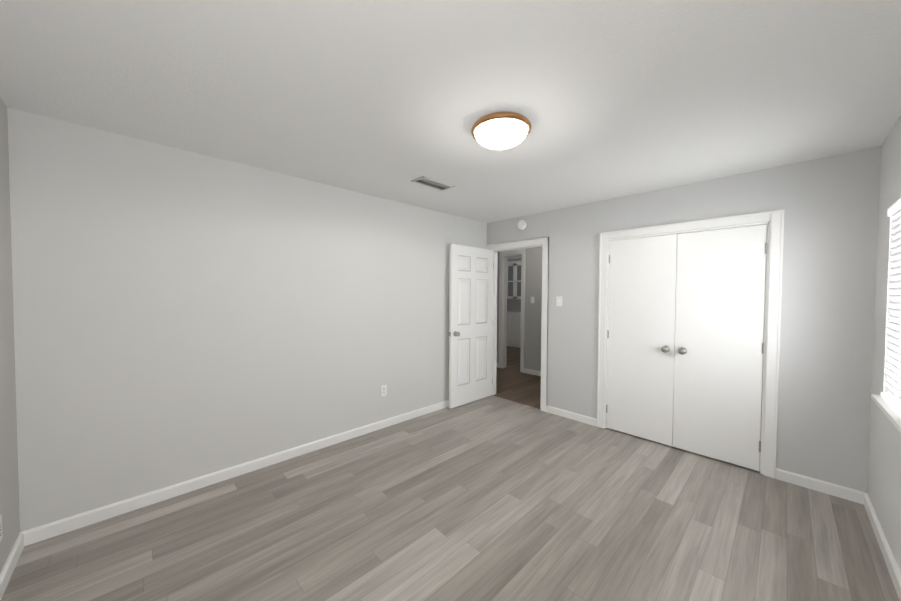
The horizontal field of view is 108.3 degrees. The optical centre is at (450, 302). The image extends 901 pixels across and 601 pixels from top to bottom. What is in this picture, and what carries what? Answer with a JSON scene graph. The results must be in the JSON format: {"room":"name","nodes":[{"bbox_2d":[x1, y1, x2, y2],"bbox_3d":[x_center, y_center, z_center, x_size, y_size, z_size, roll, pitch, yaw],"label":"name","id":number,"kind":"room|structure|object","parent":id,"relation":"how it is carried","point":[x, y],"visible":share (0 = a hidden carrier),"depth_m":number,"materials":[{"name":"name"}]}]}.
{"room":"empty bedroom","nodes":[
{"label":"empty bedroom","id":0,"kind":"room"},
{"bbox_2d":[0,98,19,572],"bbox_3d":[-1.230,0.200,0.489,0.120,2.450,3.570,-1,2,-44],"label":"wall","id":1,"kind":"structure","parent":0,"point":[9,497],"depth_m":1.71,"materials":[{"name":"grey paint"}]},
{"bbox_2d":[0,515,2,541],"bbox_3d":[-2.160,1.092,1.559,0.008,0.117,0.072,-1,2,-44],"label":"outlet","id":2,"kind":"object","parent":1,"relation":"attached to","point":[1,536],"visible":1,"depth_m":1.57,"materials":[{"name":"white plastic"}]},
{"bbox_2d":[0,530,27,600],"bbox_3d":[-1.240,1.380,0.621,0.015,0.083,3.360,-1,2,-44],"label":"baseboard","id":3,"kind":"structure","parent":1,"relation":"attached to","point":[22,539],"depth_m":1.68,"materials":[{"name":"white wood"}]},
{"bbox_2d":[7,107,486,531],"bbox_3d":[-1.000,0.127,3.281,4.340,2.450,0.120,-1,2,-44],"label":"wall","id":4,"kind":"structure","parent":0,"point":[180,315],"depth_m":2.35,"materials":[{"name":"white paint"}]},
{"bbox_2d":[28,400,448,544],"bbox_3d":[-0.960,1.312,3.264,4.100,0.083,0.015,-1,2,-44],"label":"baseboard","id":5,"kind":"structure","parent":4,"relation":"attached to","point":[52,529],"depth_m":2.39,"materials":[{"name":"white wood"}]},
{"bbox_2d":[381,385,386,396],"bbox_3d":[-0.716,0.948,3.494,0.072,0.117,0.008,-1,2,-44],"label":"outlet","id":6,"kind":"object","parent":4,"relation":"attached to","point":[383,390],"visible":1,"depth_m":3.49,"materials":[{"name":"white plastic"}]},
{"bbox_2d":[1,346,898,600],"bbox_3d":[0.594,1.354,4.679,8.540,0.060,6.990,-1,2,-44],"label":"floor","id":7,"kind":"structure","parent":0,"point":[491,498],"depth_m":1.99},
{"bbox_2d":[507,260,520,347],"bbox_3d":[1.732,0.037,9.121,0.435,2.350,0.940,-1,2,-44],"label":"tall cabinet","id":8,"kind":"object","parent":7,"relation":"on","point":[513,292],"visible":0.5,"depth_m":8.90,"materials":[{"name":"white wood"}]},
{"bbox_2d":[0,0,900,258],"bbox_3d":[0.608,-1.175,4.612,8.540,0.100,6.990,-1,2,-44],"label":"ceiling","id":9,"kind":"structure","parent":0,"point":[393,99],"depth_m":1.57,"materials":[{"name":"white paint"}]},
{"bbox_2d":[411,176,454,190],"bbox_3d":[-0.157,-1.082,2.975,0.380,0.012,0.170,-1,2,-44],"label":"ceiling vent","id":10,"kind":"object","parent":9,"relation":"in","point":[431,183],"visible":1,"depth_m":2.96,"materials":[{"name":"silver metal"}]},
{"bbox_2d":[471,111,531,149],"bbox_3d":[0.301,-0.998,1.944,0.356,0.116,0.356,-1,2,-44],"label":"ceiling lamp","id":11,"kind":"object","parent":9,"relation":"attached to","point":[501,130],"visible":0.98,"depth_m":1.85,"materials":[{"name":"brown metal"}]},
{"bbox_2d":[507,258,520,311],"bbox_3d":[2.457,0.000,8.779,0.120,2.450,3.640,-1,2,-44],"label":"wall","id":12,"kind":"structure","parent":0,"point":[513,305],"depth_m":9.32,"materials":[{"name":"grey paint"}]},
{"bbox_2d":[497,247,541,370],"bbox_3d":[1.459,0.070,5.930,0.120,2.450,2.940,-1,2,-44],"label":"wall","id":13,"kind":"structure","parent":0,"point":[533,311],"depth_m":5.82,"materials":[{"name":"grey paint"}]},
{"bbox_2d":[499,249,525,372],"bbox_3d":[1.204,0.154,6.195,0.164,2.265,0.580,-1,2,-44],"label":"door frame","id":14,"kind":"structure","parent":13,"relation":"attached to","point":[503,259],"depth_m":6.29,"materials":[{"name":"white wood"}]},
{"bbox_2d":[524,368,540,375],"bbox_3d":[1.847,1.268,5.459,0.015,0.083,1.428,-1,2,-44],"label":"baseboard","id":15,"kind":"structure","parent":13,"relation":"attached to","point":[532,372],"depth_m":5.84,"materials":[{"name":"white wood"}]},
{"bbox_2d":[487,146,880,492],"bbox_3d":[1.743,0.136,3.484,0.120,2.450,3.410,-1,2,-44],"label":"wall","id":16,"kind":"structure","parent":0,"point":[829,205],"depth_m":2.47,"materials":[{"name":"grey paint"}]},
{"bbox_2d":[486,237,548,411],"bbox_3d":[0.898,0.264,4.358,0.164,2.140,0.965,-1,2,-44],"label":"door frame","id":17,"kind":"structure","parent":16,"relation":"attached to","point":[543,242],"depth_m":4.03,"materials":[{"name":"white wood"}]},
{"bbox_2d":[448,244,493,408],"bbox_3d":[0.290,0.297,4.316,0.826,2.047,0.173,-1,2,-43],"label":"bedroom door","id":18,"kind":"structure","parent":17,"relation":"attached to","point":[470,332],"depth_m":4.27,"materials":[{"name":"white wood"}]},
{"bbox_2d":[517,220,525,229],"bbox_3d":[0.917,-0.998,4.200,0.035,0.128,0.128,-1,2,-44],"label":"smoke detector","id":19,"kind":"object","parent":16,"relation":"attached to","point":[521,224],"visible":0.98,"depth_m":4.18,"materials":[{"name":"white plastic"}]},
{"bbox_2d":[556,296,561,305],"bbox_3d":[1.286,-0.011,3.855,0.016,0.117,0.072,-1,2,-44],"label":"light switch","id":20,"kind":"object","parent":16,"relation":"attached to","point":[558,300],"visible":1,"depth_m":3.85,"materials":[{"name":"white plastic"}]},
{"bbox_2d":[546,405,596,426],"bbox_3d":[1.390,1.311,3.775,0.015,0.083,0.611,-1,2,-44],"label":"baseboard","id":21,"kind":"structure","parent":16,"relation":"attached to","point":[553,410],"depth_m":3.75,"materials":[{"name":"white wood"}]},
{"bbox_2d":[606,234,676,445],"bbox_3d":[1.873,0.357,3.249,0.104,1.995,0.604,-1,2,-44],"label":"closet door","id":22,"kind":"structure","parent":16,"relation":"in","point":[641,331],"depth_m":3.23,"materials":[{"name":"white painted wood"},{"name":"satin nickel"}]},
{"bbox_2d":[597,209,784,478],"bbox_3d":[2.129,0.322,3.073,0.142,2.105,1.385,-1,2,-44],"label":"trim","id":23,"kind":"structure","parent":16,"relation":"attached to","point":[774,268],"depth_m":2.60,"materials":[{"name":"white wood"}]},
{"bbox_2d":[672,224,766,470],"bbox_3d":[2.296,0.370,2.814,0.104,1.995,0.604,-1,2,-44],"label":"closet door","id":24,"kind":"structure","parent":16,"relation":"in","point":[719,324],"depth_m":2.80,"materials":[{"name":"white painted wood"},{"name":"satin nickel"}]},
{"bbox_2d":[775,468,859,502],"bbox_3d":[2.712,1.354,2.412,0.015,0.083,0.428,-1,2,-44],"label":"baseboard","id":25,"kind":"structure","parent":16,"relation":"attached to","point":[832,489],"depth_m":2.40,"materials":[{"name":"white wood"}]},
{"bbox_2d":[760,275,765,440],"bbox_3d":[2.473,0.144,3.321,0.700,2.450,2.160,-1,2,-44],"label":"wall","id":26,"kind":"structure","parent":0,"point":[763,342],"depth_m":3.17,"materials":[{"name":"grey"}]},
{"bbox_2d":[867,116,900,572],"bbox_3d":[1.514,0.207,0.776,4.220,2.450,0.160,-1,2,-44],"label":"wall","id":27,"kind":"structure","parent":0,"point":[884,480],"depth_m":1.96,"materials":[{"name":"white paint"}]},
{"bbox_2d":[860,491,900,600],"bbox_3d":[1.404,1.389,0.828,4.100,0.083,0.015,-1,2,-44],"label":"baseboard","id":28,"kind":"structure","parent":27,"relation":"attached to","point":[892,567],"depth_m":1.82,"materials":[{"name":"white wood"}]},
{"bbox_2d":[871,394,900,432],"bbox_3d":[2.383,0.590,1.695,0.795,0.027,0.148,-1,2,-44],"label":"window sill","id":29,"kind":"structure","parent":27,"relation":"attached to","point":[890,412],"depth_m":1.73,"materials":[{"name":"white wood"}]},
{"bbox_2d":[881,198,900,415],"bbox_3d":[2.446,0.008,1.765,0.510,1.122,0.052,-1,2,-44],"label":"window blinds","id":30,"kind":"object","parent":27,"relation":"attached to","point":[892,400],"visible":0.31,"depth_m":1.84,"materials":[{"name":"white plastic"}]}
]}

